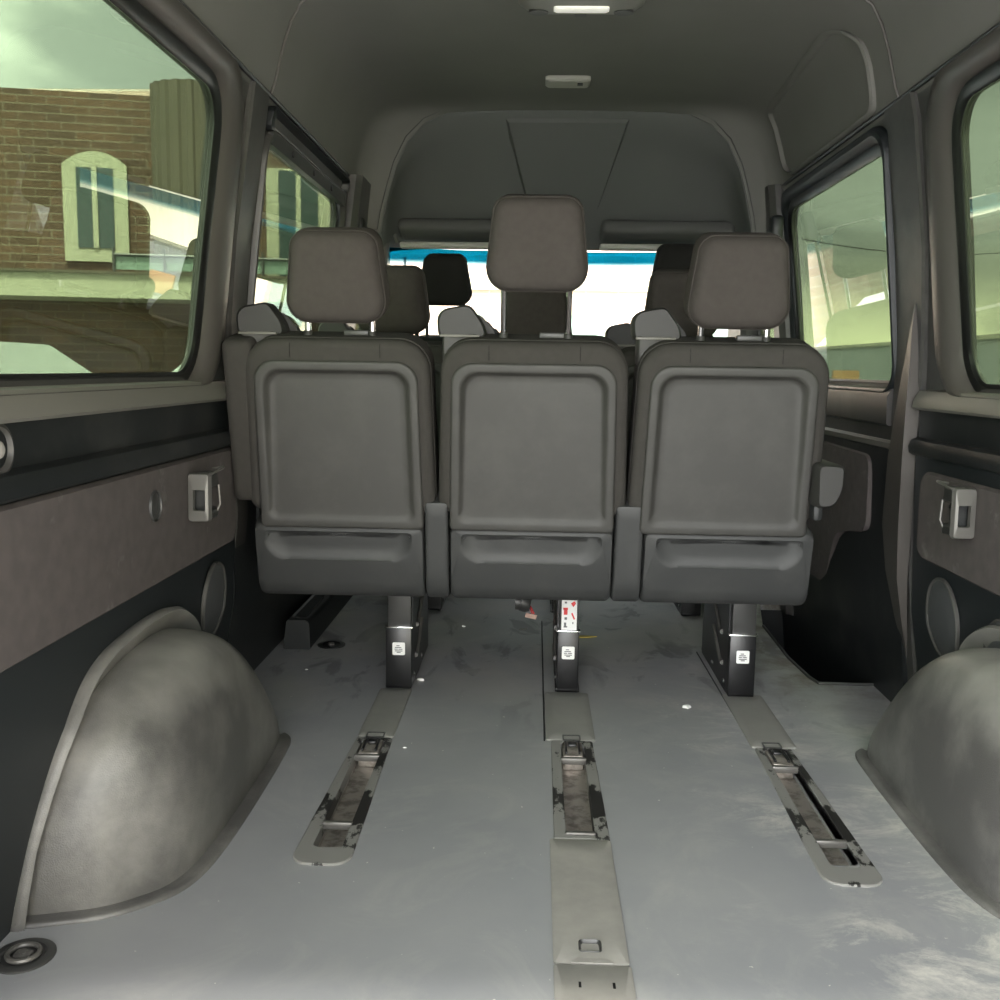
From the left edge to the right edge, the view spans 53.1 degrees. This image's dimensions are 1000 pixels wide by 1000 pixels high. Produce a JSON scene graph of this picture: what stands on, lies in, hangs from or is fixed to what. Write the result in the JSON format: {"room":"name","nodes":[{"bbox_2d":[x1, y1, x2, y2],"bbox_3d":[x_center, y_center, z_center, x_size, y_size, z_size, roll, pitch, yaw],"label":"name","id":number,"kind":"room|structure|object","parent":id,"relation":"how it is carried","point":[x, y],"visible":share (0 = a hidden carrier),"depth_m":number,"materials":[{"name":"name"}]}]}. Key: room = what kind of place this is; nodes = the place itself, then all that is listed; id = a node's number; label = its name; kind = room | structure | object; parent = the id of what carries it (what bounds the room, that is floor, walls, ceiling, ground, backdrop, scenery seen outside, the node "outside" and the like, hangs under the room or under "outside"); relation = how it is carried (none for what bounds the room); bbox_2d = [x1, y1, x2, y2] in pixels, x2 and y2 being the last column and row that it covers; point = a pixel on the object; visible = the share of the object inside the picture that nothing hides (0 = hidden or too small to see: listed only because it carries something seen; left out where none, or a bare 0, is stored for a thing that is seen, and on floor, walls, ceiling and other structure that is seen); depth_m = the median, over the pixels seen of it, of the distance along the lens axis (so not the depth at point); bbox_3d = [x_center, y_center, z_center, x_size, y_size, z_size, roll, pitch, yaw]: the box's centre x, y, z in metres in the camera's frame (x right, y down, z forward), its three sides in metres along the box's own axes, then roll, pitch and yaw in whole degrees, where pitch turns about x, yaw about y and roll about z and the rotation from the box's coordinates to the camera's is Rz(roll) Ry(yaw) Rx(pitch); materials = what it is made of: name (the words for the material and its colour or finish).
{"room":"vehicle interior","nodes":[
{"label":"vehicle interior","id":0,"kind":"room"},
{"bbox_2d":[0,77,341,386],"bbox_3d":[-0.684,-0.069,2.463,0.168,1.870,5.150,1,8,2],"label":"wall","id":1,"kind":"structure","parent":0,"point":[279,126],"depth_m":2.19,"materials":[{"name":"grey plastic"}]},
{"bbox_2d":[0,424,14,473],"bbox_3d":[-0.703,-0.070,1.404,0.011,0.080,0.080,1,8,2],"label":"round fixing","id":2,"kind":"object","parent":1,"relation":"attached to","point":[7,466],"visible":0.99,"depth_m":1.43,"materials":[{"name":"plastic"}]},
{"bbox_2d":[0,0,221,380],"bbox_3d":[-0.684,-0.464,1.303,0.099,0.658,1.861,1,8,2],"label":"window","id":3,"kind":"structure","parent":1,"relation":"in","point":[111,125],"depth_m":1.68,"materials":[{"name":"clear glass"}]},
{"bbox_2d":[0,379,226,423],"bbox_3d":[-0.711,-0.108,1.217,0.041,0.050,2.590,1,8,2],"label":"trim","id":4,"kind":"structure","parent":1,"relation":"attached to","point":[15,408],"depth_m":1.69,"materials":[{"name":"grey plastic"}]},
{"bbox_2d":[0,400,228,468],"bbox_3d":[-0.722,-0.049,1.226,0.018,0.070,2.590,1,8,2],"label":"trim","id":5,"kind":"structure","parent":1,"relation":"attached to","point":[46,440],"depth_m":1.75,"materials":[{"name":"black plastic"}]},
{"bbox_2d":[0,427,229,504],"bbox_3d":[-0.709,0.006,1.232,0.041,0.044,2.590,1,8,2],"label":"trim","id":6,"kind":"structure","parent":1,"relation":"attached to","point":[37,479],"depth_m":1.69,"materials":[{"name":"black plastic"}]},
{"bbox_2d":[0,447,235,672],"bbox_3d":[-0.714,0.147,1.251,0.030,0.235,2.490,1,8,2],"label":"trim","id":7,"kind":"structure","parent":1,"relation":"attached to","point":[69,557],"depth_m":1.69,"materials":[{"name":"carpet"}]},
{"bbox_2d":[0,446,235,941],"bbox_3d":[-0.757,0.383,1.284,0.085,0.720,2.590,1,8,2],"label":"side wall panel","id":8,"kind":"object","parent":1,"relation":"attached to","point":[38,693],"depth_m":1.58,"materials":[{"name":"black plastic"}]},
{"bbox_2d":[0,0,243,395],"bbox_3d":[-0.671,-0.492,1.312,0.120,0.720,2.120,1,8,2],"label":"trim","id":9,"kind":"structure","parent":1,"relation":"attached to","point":[172,14],"depth_m":2.24,"materials":[{"name":"grey plastic"}]},
{"bbox_2d":[149,490,161,521],"bbox_3d":[-0.673,0.012,1.949,0.010,0.062,0.056,1,8,2],"label":"disc","id":10,"kind":"object","parent":1,"relation":"attached to","point":[155,502],"visible":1,"depth_m":1.94,"materials":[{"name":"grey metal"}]},
{"bbox_2d":[188,466,224,521],"bbox_3d":[-0.635,-0.016,2.191,0.060,0.113,0.130,1,8,2],"label":"bracket","id":11,"kind":"object","parent":1,"relation":"attached to","point":[200,484],"visible":1,"depth_m":2.13,"materials":[{"name":"silver metal"}]},
{"bbox_2d":[201,561,226,634],"bbox_3d":[-0.688,0.242,2.393,0.032,0.194,0.166,1,8,2],"label":"speaker","id":12,"kind":"object","parent":1,"relation":"attached to","point":[213,602],"visible":0.88,"depth_m":2.38},
{"bbox_2d":[226,81,269,547],"bbox_3d":[-0.665,-0.217,2.549,0.161,1.580,0.180,1,8,2],"label":"trim","id":13,"kind":"structure","parent":1,"relation":"attached to","point":[257,100],"depth_m":2.44,"materials":[{"name":"grey plastic"}]},
{"bbox_2d":[256,507,260,550],"bbox_3d":[-0.651,-0.050,3.196,0.030,0.320,0.900,1,8,2],"label":"trim","id":14,"kind":"structure","parent":1,"relation":"attached to","point":[258,510],"depth_m":2.75,"materials":[{"name":"black plastic"}]},
{"bbox_2d":[227,500,312,669],"bbox_3d":[-0.687,0.049,3.286,0.078,0.860,1.450,1,8,2],"label":"trim","id":15,"kind":"structure","parent":1,"relation":"attached to","point":[258,619],"depth_m":2.80,"materials":[{"name":"black plastic"}]},
{"bbox_2d":[247,131,345,304],"bbox_3d":[-0.614,-0.688,3.063,0.109,0.660,1.055,1,8,2],"label":"trim","id":16,"kind":"structure","parent":1,"relation":"attached to","point":[255,244],"depth_m":2.54,"materials":[{"name":"grey plastic"}]},
{"bbox_2d":[254,148,339,330],"bbox_3d":[-0.623,-0.682,3.046,0.096,0.636,1.016,1,8,2],"label":"window","id":17,"kind":"structure","parent":1,"relation":"in","point":[293,203],"depth_m":2.85,"materials":[{"name":"clear glass"}]},
{"bbox_2d":[265,106,349,205],"bbox_3d":[-0.563,-1.015,3.025,0.040,0.096,1.020,1,8,2],"label":"channel","id":18,"kind":"object","parent":1,"relation":"attached to","point":[279,145],"visible":0.88,"depth_m":2.88,"materials":[{"name":"black plastic"}]},
{"bbox_2d":[344,174,370,329],"bbox_3d":[-0.598,-0.382,3.766,0.206,1.590,0.240,1,8,2],"label":"trim","id":19,"kind":"structure","parent":1,"relation":"attached to","point":[358,195],"depth_m":3.56,"materials":[{"name":"grey plastic"}]},
{"bbox_2d":[359,217,365,226],"bbox_3d":[-0.513,-0.831,3.677,0.052,0.405,0.073,1,8,2],"label":"anchor","id":20,"kind":"object","parent":1,"relation":"attached to","point":[362,220],"visible":0.2,"depth_m":3.63,"materials":[{"name":"black plastic"}]},
{"bbox_2d":[393,218,490,249],"bbox_3d":[-0.165,-1.106,4.159,0.570,0.112,0.129,1,8,2],"label":"sun visor","id":21,"kind":"object","parent":1,"relation":"attached to","point":[445,229],"visible":0.56,"depth_m":4.12,"materials":[{"name":"plastic"}]},
{"bbox_2d":[384,242,389,264],"bbox_3d":[0.270,-0.890,4.553,1.948,0.615,0.792,1,8,2],"label":"trim","id":22,"kind":"structure","parent":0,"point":[387,245],"depth_m":4.24,"materials":[{"name":"grey plastic"}]},
{"bbox_2d":[0,594,999,999],"bbox_3d":[0.174,0.591,2.545,1.900,0.035,5.300,1,8,2],"label":"floor","id":23,"kind":"structure","parent":0,"point":[444,891],"depth_m":1.86,"materials":[{"name":"grey plastic"}]},
{"bbox_2d":[0,938,56,974],"bbox_3d":[-0.725,0.690,1.522,0.092,0.010,0.092,1,8,2],"label":"ring","id":24,"kind":"object","parent":23,"relation":"on","point":[21,956],"visible":1,"depth_m":1.52,"materials":[{"name":"grey metal"}]},
{"bbox_2d":[10,606,290,931],"bbox_3d":[-0.637,0.431,1.993,0.270,0.403,0.884,1,8,2],"label":"wheel arch cover","id":25,"kind":"object","parent":23,"relation":"on","point":[154,772],"visible":0.98,"depth_m":1.73,"materials":[{"name":"plastic"}]},
{"bbox_2d":[283,594,352,649],"bbox_3d":[-0.631,0.373,3.589,0.087,0.098,0.830,1,8,2],"label":"box","id":26,"kind":"object","parent":23,"relation":"on","point":[308,623],"visible":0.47,"depth_m":3.27,"materials":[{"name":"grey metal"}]},
{"bbox_2d":[317,640,344,648],"bbox_3d":[-0.546,0.466,3.240,0.090,0.008,0.090,1,8,2],"label":"ring","id":27,"kind":"object","parent":23,"relation":"on","point":[332,644],"visible":1,"depth_m":3.23,"materials":[{"name":"black metal"}]},
{"bbox_2d":[293,731,391,865],"bbox_3d":[-0.317,0.631,2.138,0.110,0.046,0.655,1,8,2],"label":"anchor","id":28,"kind":"object","parent":23,"relation":"in","point":[331,837],"visible":0.98,"depth_m":2.07,"materials":[{"name":"metal"}]},
{"bbox_2d":[358,688,411,737],"bbox_3d":[-0.297,0.553,2.622,0.088,0.005,0.370,1,8,2],"label":"track cover","id":29,"kind":"object","parent":23,"relation":"on","point":[385,714],"visible":1,"depth_m":2.60,"materials":[{"name":"grey plastic"}]},
{"bbox_2d":[419,253,471,340],"bbox_3d":[-0.222,-0.355,4.348,0.480,1.355,0.607,1,8,2],"label":"seat","id":30,"kind":"object","parent":23,"relation":"on","point":[448,283],"visible":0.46,"depth_m":3.99,"materials":[{"name":"fabric"}]},
{"bbox_2d":[318,265,716,615],"bbox_3d":[0.115,-0.190,3.623,1.454,1.213,0.883,1,8,2],"label":"seats","id":31,"kind":"object","parent":23,"relation":"on","point":[408,311],"visible":0.12,"depth_m":3.15,"materials":[{"name":"grey fabric"}]},
{"bbox_2d":[222,194,843,696],"bbox_3d":[0.083,-0.105,2.719,1.454,1.288,0.899,1,8,2],"label":"bench","id":32,"kind":"object","parent":23,"relation":"on","point":[530,491],"visible":1,"depth_m":2.37,"materials":[{"name":"fabric"}]},
{"bbox_2d":[515,599,536,618],"bbox_3d":[0.097,0.265,3.092,0.120,0.202,0.064,-2,8,-21],"label":"connector","id":33,"kind":"object","parent":32,"relation":"hanging from","point":[523,605],"visible":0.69,"depth_m":3.06,"materials":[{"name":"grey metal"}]},
{"bbox_2d":[545,692,594,741],"bbox_3d":[0.178,0.562,2.612,0.120,0.005,0.358,1,8,2],"label":"track cover","id":34,"kind":"object","parent":23,"relation":"on","point":[565,713],"visible":1,"depth_m":2.59,"materials":[{"name":"grey plastic"}]},
{"bbox_2d":[551,735,609,840],"bbox_3d":[0.167,0.631,2.193,0.108,0.046,0.542,1,8,2],"label":"anchor","id":35,"kind":"object","parent":23,"relation":"in","point":[578,806],"visible":0.92,"depth_m":2.17,"materials":[{"name":"metal"}]},
{"bbox_2d":[579,635,596,637],"bbox_3d":[0.289,0.462,3.381,0.076,0.003,0.024,0,8,-4],"label":"dry leaf","id":36,"kind":"object","parent":23,"relation":"on","point":[580,636],"visible":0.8,"depth_m":3.38,"materials":[{"name":"plant"}]},
{"bbox_2d":[550,839,628,965],"bbox_3d":[0.146,0.679,1.721,0.116,0.006,0.405,1,8,2],"label":"track cover","id":37,"kind":"object","parent":23,"relation":"on","point":[587,920],"visible":1,"depth_m":1.69,"materials":[{"name":"plastic"}]},
{"bbox_2d":[553,958,636,999],"bbox_3d":[0.128,0.752,1.169,0.118,0.006,0.728,1,8,2],"label":"track cover","id":38,"kind":"object","parent":23,"relation":"on","point":[571,981],"visible":1,"depth_m":1.47,"materials":[{"name":"plastic"}]},
{"bbox_2d":[541,621,730,740],"bbox_3d":[0.380,0.515,3.002,0.506,0.004,1.160,1,8,2],"label":"trim","id":39,"kind":"structure","parent":23,"relation":"on","point":[541,621],"depth_m":2.91,"materials":[{"name":"black plastic"}]},
{"bbox_2d":[651,243,713,336],"bbox_3d":[0.714,-0.361,4.314,0.480,1.403,0.607,1,8,2],"label":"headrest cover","id":40,"kind":"object","parent":23,"relation":"on","point":[668,256],"visible":0.15,"depth_m":3.94,"materials":[{"name":"fabric"}]},
{"bbox_2d":[722,694,795,748],"bbox_3d":[0.667,0.571,2.600,0.108,0.005,0.390,1,8,2],"label":"track cover","id":41,"kind":"object","parent":23,"relation":"on","point":[756,720],"visible":1,"depth_m":2.57,"materials":[{"name":"grey plastic"}]},
{"bbox_2d":[755,742,882,887],"bbox_3d":[0.642,0.651,2.099,0.110,0.046,0.670,1,8,2],"label":"anchor","id":42,"kind":"object","parent":23,"relation":"in","point":[824,852],"visible":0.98,"depth_m":2.02,"materials":[{"name":"metal"}]},
{"bbox_2d":[855,625,999,918],"bbox_3d":[0.952,0.462,1.940,0.270,0.403,0.884,1,8,2],"label":"wheel arch cover","id":43,"kind":"object","parent":23,"relation":"on","point":[933,754],"visible":1,"depth_m":1.91,"materials":[{"name":"plastic"}]},
{"bbox_2d":[182,0,999,232],"bbox_3d":[0.177,-0.950,1.746,1.620,0.490,4.020,1,8,2],"label":"ceiling","id":44,"kind":"structure","parent":0,"point":[358,76],"depth_m":2.95,"materials":[{"name":"fabric"}]},
{"bbox_2d":[545,75,590,87],"bbox_3d":[0.227,-1.400,3.352,0.150,0.021,0.095,1,8,2],"label":"recessed light","id":45,"kind":"object","parent":44,"relation":"in","point":[551,81],"visible":1,"depth_m":3.32,"materials":[{"name":"plastic"}]},
{"bbox_2d":[518,0,645,16],"bbox_3d":[0.210,-1.285,2.555,0.330,0.040,0.245,1,8,2],"label":"recessed light","id":46,"kind":"object","parent":44,"relation":"in","point":[579,8],"visible":1,"depth_m":2.59,"materials":[{"name":"white plastic"}]},
{"bbox_2d":[574,14,586,16],"bbox_3d":[0.214,-1.297,2.660,0.032,0.016,0.020,1,8,2],"label":"switch","id":47,"kind":"object","parent":46,"relation":"attached to","point":[575,15],"depth_m":2.66,"materials":[{"name":"grey plastic"}]},
{"bbox_2d":[789,84,999,568],"bbox_3d":[1.049,-0.036,2.405,0.168,1.870,5.150,1,8,2],"label":"wall","id":48,"kind":"structure","parent":0,"point":[934,382],"depth_m":2.42,"materials":[{"name":"grey plastic"}]},
{"bbox_2d":[389,247,655,265],"bbox_3d":[0.273,-0.882,4.667,1.760,0.470,0.813,1,8,2],"label":"window","id":49,"kind":"structure","parent":48,"relation":"in","point":[395,254],"depth_m":4.33,"materials":[{"name":"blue glass"}]},
{"bbox_2d":[373,111,755,250],"bbox_3d":[0.258,-1.250,3.999,1.660,0.482,0.570,1,8,2],"label":"overhead storage shelf","id":50,"kind":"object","parent":48,"relation":"attached to","point":[667,167],"depth_m":3.95,"materials":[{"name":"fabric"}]},
{"bbox_2d":[380,110,752,232],"bbox_3d":[0.249,-1.222,3.736,1.404,0.450,0.006,1,8,2],"label":"trim","id":51,"kind":"structure","parent":48,"relation":"attached to","point":[711,125],"depth_m":3.71,"materials":[{"name":"plastic"}]},
{"bbox_2d":[506,118,628,232],"bbox_3d":[0.259,-1.271,4.006,0.520,0.455,0.470,1,8,2],"label":"panel","id":52,"kind":"object","parent":48,"relation":"attached to","point":[576,158],"visible":0.6,"depth_m":3.88,"materials":[{"name":"plastic"}]},
{"bbox_2d":[270,0,899,97],"bbox_3d":[0.205,-1.144,2.466,1.568,0.300,0.008,1,8,2],"label":"trim","id":53,"kind":"structure","parent":48,"relation":"attached to","point":[870,3],"depth_m":2.45,"materials":[{"name":"grey plastic"}]},
{"bbox_2d":[179,0,999,185],"bbox_3d":[0.176,-0.900,1.742,1.568,0.010,3.900,1,8,2],"label":"trim","id":54,"kind":"structure","parent":48,"relation":"attached to","point":[243,68],"depth_m":2.57,"materials":[{"name":"black plastic"}]},
{"bbox_2d":[599,220,734,251],"bbox_3d":[0.702,-1.089,4.130,0.575,0.112,0.129,1,8,2],"label":"sun visor","id":55,"kind":"object","parent":48,"relation":"attached to","point":[631,231],"visible":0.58,"depth_m":4.07,"materials":[{"name":"plastic"}]},
{"bbox_2d":[727,329,757,336],"bbox_3d":[1.076,-0.791,4.570,0.129,0.600,0.620,1,8,2],"label":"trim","id":56,"kind":"structure","parent":48,"relation":"attached to","point":[731,332],"depth_m":4.33,"materials":[{"name":"grey plastic"}]},
{"bbox_2d":[758,328,773,337],"bbox_3d":[1.091,-0.758,4.019,0.082,0.526,0.486,1,8,2],"label":"window","id":57,"kind":"structure","parent":48,"relation":"in","point":[760,332],"depth_m":4.10,"materials":[{"name":"clear glass"}]},
{"bbox_2d":[761,610,783,648],"bbox_3d":[1.040,0.616,3.465,0.270,0.300,1.180,1,8,2],"label":"trim","id":58,"kind":"structure","parent":48,"relation":"attached to","point":[772,619],"depth_m":4.00,"materials":[{"name":"black plastic"}]},
{"bbox_2d":[768,215,783,237],"bbox_3d":[0.986,-0.820,3.614,0.052,0.405,0.073,1,8,2],"label":"anchor","id":59,"kind":"object","parent":48,"relation":"attached to","point":[776,222],"visible":0.41,"depth_m":3.57,"materials":[{"name":"black plastic"}]},
{"bbox_2d":[765,184,792,614],"bbox_3d":[1.065,-0.358,3.770,0.206,1.590,0.120,1,8,2],"label":"trim","id":60,"kind":"structure","parent":48,"relation":"attached to","point":[773,193],"depth_m":3.66,"materials":[{"name":"grey plastic"}]},
{"bbox_2d":[762,625,873,685],"bbox_3d":[0.938,0.493,3.212,0.159,0.009,0.684,-1,8,-13],"label":"trim","id":61,"kind":"structure","parent":48,"relation":"attached to","point":[792,661],"depth_m":2.96,"materials":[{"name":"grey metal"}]},
{"bbox_2d":[767,30,875,174],"bbox_3d":[0.946,-1.191,3.045,0.127,0.239,0.960,1,8,2],"label":"trim","id":62,"kind":"structure","parent":48,"relation":"attached to","point":[821,39],"depth_m":2.88,"materials":[{"name":"plastic"}]},
{"bbox_2d":[781,126,896,392],"bbox_3d":[1.045,-0.696,3.146,0.116,0.705,1.110,1,8,2],"label":"trim","id":63,"kind":"structure","parent":48,"relation":"attached to","point":[876,135],"depth_m":2.66,"materials":[{"name":"grey plastic"}]},
{"bbox_2d":[807,441,871,579],"bbox_3d":[1.092,0.082,3.373,0.074,0.584,1.060,1,8,2],"label":"trim","id":64,"kind":"structure","parent":48,"relation":"attached to","point":[852,510],"depth_m":3.05,"materials":[{"name":"plastic"}]},
{"bbox_2d":[788,144,891,383],"bbox_3d":[1.054,-0.675,3.123,0.098,0.652,1.046,1,8,2],"label":"window","id":65,"kind":"structure","parent":48,"relation":"in","point":[837,229],"depth_m":3.05,"materials":[{"name":"clear glass"}]},
{"bbox_2d":[782,434,907,701],"bbox_3d":[1.100,0.266,3.301,0.089,0.958,1.350,1,8,2],"label":"trim","id":66,"kind":"structure","parent":48,"relation":"attached to","point":[845,629],"depth_m":3.02,"materials":[{"name":"black plastic"}]},
{"bbox_2d":[824,427,889,448],"bbox_3d":[1.069,-0.226,3.267,0.030,0.022,1.290,1,8,2],"label":"trim","id":67,"kind":"structure","parent":48,"relation":"attached to","point":[871,440],"depth_m":2.92,"materials":[{"name":"grey plastic"}]},
{"bbox_2d":[825,416,891,439],"bbox_3d":[1.078,-0.256,3.263,0.015,0.038,1.290,1,8,2],"label":"trim","id":68,"kind":"structure","parent":48,"relation":"attached to","point":[865,428],"depth_m":2.94,"materials":[{"name":"black plastic"}]},
{"bbox_2d":[826,384,893,425],"bbox_3d":[1.073,-0.329,3.284,0.035,0.102,1.230,1,8,2],"label":"trim","id":69,"kind":"structure","parent":48,"relation":"attached to","point":[870,407],"depth_m":2.89,"materials":[{"name":"grey plastic"}]},
{"bbox_2d":[882,300,918,658],"bbox_3d":[1.048,-0.035,2.592,0.079,0.940,0.160,1,8,2],"label":"trim","id":70,"kind":"structure","parent":48,"relation":"attached to","point":[899,485],"depth_m":2.54,"materials":[{"name":"grey plastic"}]},
{"bbox_2d":[884,92,927,679],"bbox_3d":[1.043,-0.194,2.571,0.163,1.580,0.220,1,8,2],"label":"trim","id":71,"kind":"structure","parent":48,"relation":"attached to","point":[903,118],"depth_m":2.48,"materials":[{"name":"grey plastic"}]},
{"bbox_2d":[925,577,959,655],"bbox_3d":[1.037,0.281,2.336,0.034,0.200,0.180,1,8,2],"label":"speaker","id":72,"kind":"object","parent":48,"relation":"attached to","point":[942,615],"visible":0.91,"depth_m":2.32},
{"bbox_2d":[908,437,999,473],"bbox_3d":[0.990,0.037,1.190,0.041,0.044,2.620,1,8,2],"label":"trim","id":73,"kind":"structure","parent":48,"relation":"attached to","point":[986,460],"depth_m":2.21,"materials":[{"name":"black plastic"}]},
{"bbox_2d":[911,455,999,670],"bbox_3d":[1.026,0.416,1.239,0.085,0.720,2.620,1,8,2],"label":"trim","id":74,"kind":"structure","parent":48,"relation":"attached to","point":[978,607],"depth_m":2.32,"materials":[{"name":"black plastic"}]},
{"bbox_2d":[912,390,999,418],"bbox_3d":[0.994,-0.077,1.175,0.041,0.050,2.620,1,8,2],"label":"trim","id":75,"kind":"structure","parent":48,"relation":"attached to","point":[926,400],"depth_m":2.21,"materials":[{"name":"grey plastic"}]},
{"bbox_2d":[936,480,976,538],"bbox_3d":[0.982,0.019,2.175,0.060,0.117,0.125,1,8,2],"label":"bracket","id":76,"kind":"object","parent":48,"relation":"attached to","point":[962,500],"visible":1,"depth_m":2.12,"materials":[{"name":"silver metal"}]},
{"bbox_2d":[917,472,999,595],"bbox_3d":[0.990,0.197,1.204,0.030,0.213,2.505,1,8,2],"label":"trim","id":77,"kind":"structure","parent":48,"relation":"attached to","point":[976,560],"depth_m":2.18,"materials":[{"name":"carpet"}]},
{"bbox_2d":[919,410,999,451],"bbox_3d":[1.004,-0.018,1.183,0.018,0.070,2.620,1,8,2],"label":"trim","id":78,"kind":"structure","parent":48,"relation":"attached to","point":[973,431],"depth_m":2.24,"materials":[{"name":"black plastic"}]},
{"bbox_2d":[925,25,999,399],"bbox_3d":[0.976,-0.463,1.282,0.120,0.720,2.170,1,8,2],"label":"trim","id":79,"kind":"structure","parent":48,"relation":"attached to","point":[949,81],"depth_m":2.25,"materials":[{"name":"grey plastic"}]},
{"bbox_2d":[952,60,999,391],"bbox_3d":[0.988,-0.434,1.272,0.099,0.658,1.911,1,8,2],"label":"window","id":80,"kind":"structure","parent":48,"relation":"in","point":[976,117],"depth_m":2.13,"materials":[{"name":"clear glass"}]},
{"bbox_2d":[983,619,999,647],"bbox_3d":[1.025,0.327,2.025,0.030,0.170,0.180,1,8,2],"label":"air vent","id":81,"kind":"object","parent":48,"relation":"attached to","point":[995,644],"visible":0.28,"depth_m":2.05,"materials":[{"name":"grey plastic"}]},
{"label":"outside","id":82,"kind":"structure","parent":0,"visible":0},
{"bbox_3d":[0.790,-1.057,20.018,120.000,0.100,120.000,1,8,2],"label":"ground","id":83,"kind":"structure","parent":82,"visible":0},
{"bbox_2d":[390,249,727,336],"bbox_3d":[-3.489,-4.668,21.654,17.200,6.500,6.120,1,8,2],"label":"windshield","id":84,"kind":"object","parent":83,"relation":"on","point":[608,296],"visible":0.11,"depth_m":18.61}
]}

